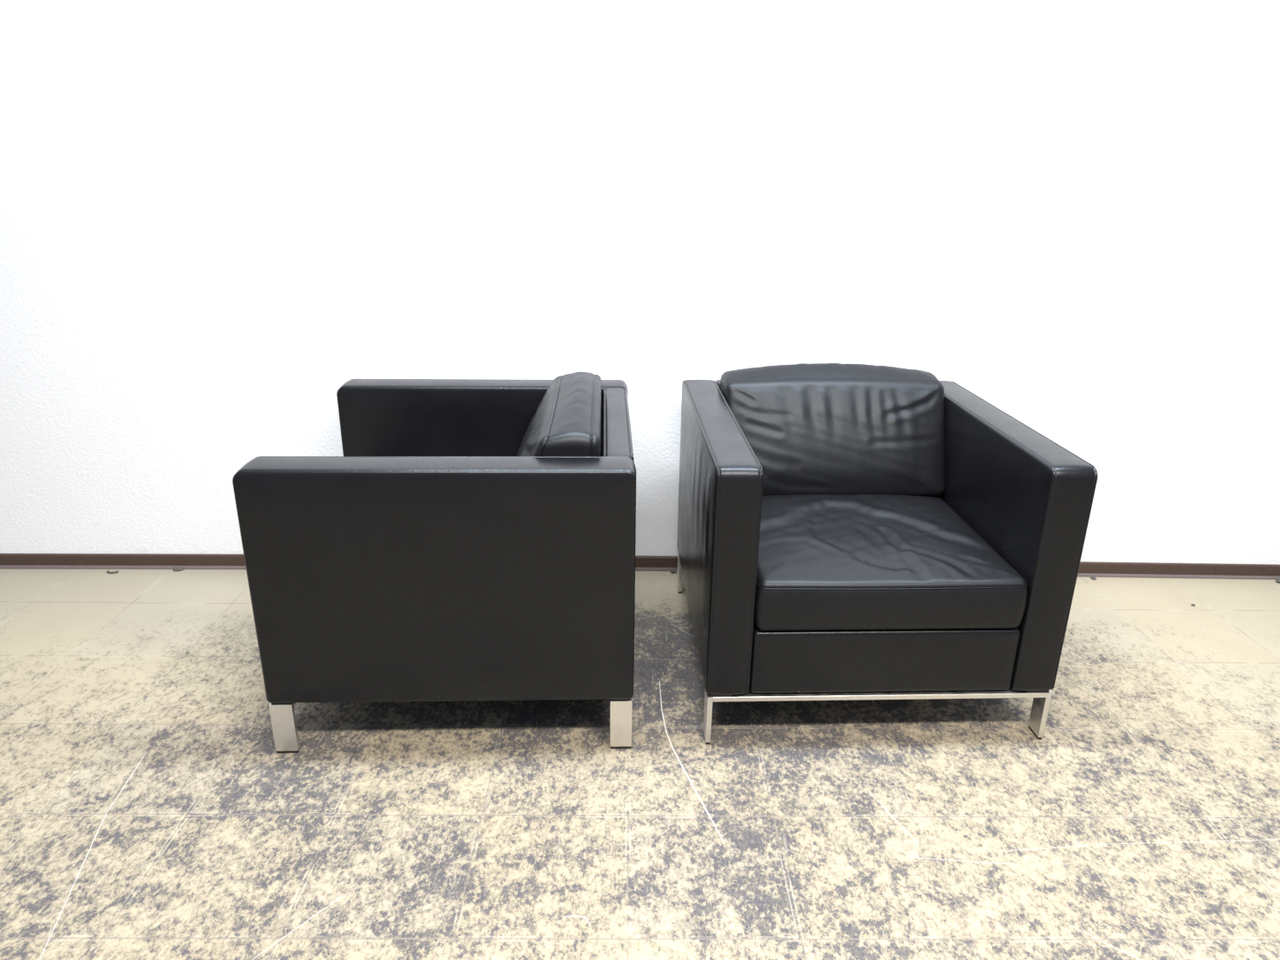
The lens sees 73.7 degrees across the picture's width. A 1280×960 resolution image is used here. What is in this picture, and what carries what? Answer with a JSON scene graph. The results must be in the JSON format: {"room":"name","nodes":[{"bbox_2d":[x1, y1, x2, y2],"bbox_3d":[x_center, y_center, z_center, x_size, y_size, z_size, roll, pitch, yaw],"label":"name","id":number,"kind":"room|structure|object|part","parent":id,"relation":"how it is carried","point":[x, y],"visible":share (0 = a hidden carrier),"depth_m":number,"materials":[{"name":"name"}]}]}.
{"room":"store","nodes":[
{"label":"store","id":0,"kind":"room"},
{"bbox_2d":[0,0,1279,564],"bbox_3d":[0.015,-1.080,2.516,9.204,2.900,0.259,1,20,-1],"label":"wall","id":1,"kind":"structure","parent":0,"point":[218,218],"depth_m":2.54,"materials":[{"name":"white paint"}]},
{"bbox_2d":[0,553,1279,575],"bbox_3d":[-0.005,0.289,2.900,9.201,0.040,0.068,1,20,-1],"label":"baseboard","id":2,"kind":"structure","parent":1,"relation":"attached to","point":[5,559],"depth_m":2.90,"materials":[{"name":"brown plastic"}]},
{"bbox_2d":[0,565,1279,580],"bbox_3d":[-0.005,0.314,2.907,9.201,0.012,0.072,1,20,-1],"label":"trim","id":3,"kind":"structure","parent":1,"relation":"attached to","point":[14,567],"depth_m":2.90,"materials":[{"name":"brown plastic"}]},
{"bbox_2d":[0,568,1279,959],"bbox_3d":[-0.019,1.330,0.189,9.200,0.050,6.450,1,20,0],"label":"floor","id":4,"kind":"structure","parent":0,"point":[151,810],"depth_m":1.85,"materials":[{"name":"carpet"}]},
{"bbox_2d":[106,570,118,574],"bbox_3d":[-1.767,0.308,2.860,0.040,0.008,0.015,1,20,0],"label":"scrap","id":5,"kind":"object","parent":4,"relation":"on","point":[107,571],"visible":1,"depth_m":2.86,"materials":[{"name":"grey"}]},
{"bbox_2d":[172,566,184,571],"bbox_3d":[-1.560,0.300,2.886,0.036,0.010,0.023,1,20,0],"label":"scrap","id":6,"kind":"object","parent":4,"relation":"on","point":[174,568],"visible":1,"depth_m":2.88,"materials":[{"name":"grey"}]},
{"bbox_2d":[232,372,636,752],"bbox_3d":[-0.447,0.133,2.266,0.845,0.777,0.849,0,20,-2],"label":"armchair","id":7,"kind":"object","parent":4,"relation":"on","point":[468,539],"visible":1,"depth_m":1.87,"materials":[{"name":"black leather"}]},
{"bbox_3d":[-0.823,0.571,1.977,0.052,0.126,0.012,0,20,-2],"label":"leg","id":8,"kind":"part","parent":7,"relation":"part of","materials":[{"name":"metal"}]},
{"bbox_3d":[-0.430,0.229,1.912,0.839,0.566,0.116,0,20,-2],"label":"armrest","id":9,"kind":"part","parent":7,"relation":"part of","materials":[{"name":"black leather"}]},
{"bbox_3d":[-0.459,-0.021,2.600,0.839,0.566,0.116,0,20,-2],"label":"armrest","id":10,"kind":"part","parent":7,"relation":"part of","materials":[{"name":"black leather"}]},
{"bbox_2d":[516,372,601,457],"bbox_3d":[-0.225,-0.072,2.201,0.249,0.341,0.630,0,20,-2],"label":"cushion","id":11,"kind":"object","parent":7,"relation":"on","point":[562,418],"depth_m":2.04,"materials":[{"name":"black leather"}]},
{"bbox_3d":[-0.064,0.104,2.272,0.080,0.563,0.630,0,20,-2],"label":"backrest","id":12,"kind":"part","parent":7,"relation":"part of","materials":[{"name":"black leather"}]},
{"bbox_3d":[-0.045,0.571,2.009,0.052,0.126,0.012,0,20,-2],"label":"leg","id":13,"kind":"part","parent":7,"relation":"part of","materials":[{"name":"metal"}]},
{"bbox_2d":[676,363,1097,744],"bbox_3d":[0.557,0.128,2.321,0.849,0.777,0.845,0,20,-3],"label":"armchair","id":14,"kind":"object","parent":4,"relation":"on","point":[846,531],"visible":1,"depth_m":2.02,"materials":[{"name":"black leather"}]},
{"bbox_3d":[0.130,0.295,2.779,0.012,0.126,0.052,0,20,-2],"label":"leg","id":15,"kind":"part","parent":14,"relation":"part of","materials":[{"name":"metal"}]},
{"bbox_3d":[0.163,0.560,2.047,0.012,0.126,0.052,0,20,-3],"label":"leg","id":16,"kind":"part","parent":14,"relation":"part of","materials":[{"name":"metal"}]},
{"bbox_3d":[0.191,0.099,2.296,0.116,0.566,0.839,0,20,-3],"label":"armrest","id":17,"kind":"part","parent":14,"relation":"part of","materials":[{"name":"black leather"}]},
{"bbox_2d":[720,363,946,495],"bbox_3d":[0.551,-0.152,2.452,0.630,0.341,0.249,0,20,-3],"label":"cushion","id":18,"kind":"object","parent":14,"relation":"on","point":[811,429],"depth_m":2.38,"materials":[{"name":"black leather"}]},
{"bbox_3d":[0.569,0.506,2.046,0.800,0.012,0.052,0,20,-3],"label":"frame rail","id":19,"kind":"part","parent":14,"relation":"part of","materials":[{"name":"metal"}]},
{"bbox_3d":[0.556,0.297,2.346,0.626,0.166,0.760,0,20,-3],"label":"seat","id":20,"kind":"part","parent":14,"relation":"part of","materials":[{"name":"black leather"}]},
{"bbox_2d":[753,494,1027,630],"bbox_3d":[0.558,0.151,2.287,0.626,0.146,0.766,0,20,-3],"label":"seat cushion","id":21,"kind":"object","parent":14,"relation":"on","point":[826,562],"depth_m":1.98,"materials":[{"name":"black leather"}]},
{"bbox_3d":[0.923,0.098,2.328,0.116,0.566,0.839,0,20,-3],"label":"armrest","id":22,"kind":"part","parent":14,"relation":"part of","materials":[{"name":"black leather"}]},
{"bbox_3d":[0.975,0.559,2.083,0.012,0.126,0.052,0,20,-3],"label":"leg","id":23,"kind":"part","parent":14,"relation":"part of","materials":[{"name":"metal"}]}
]}

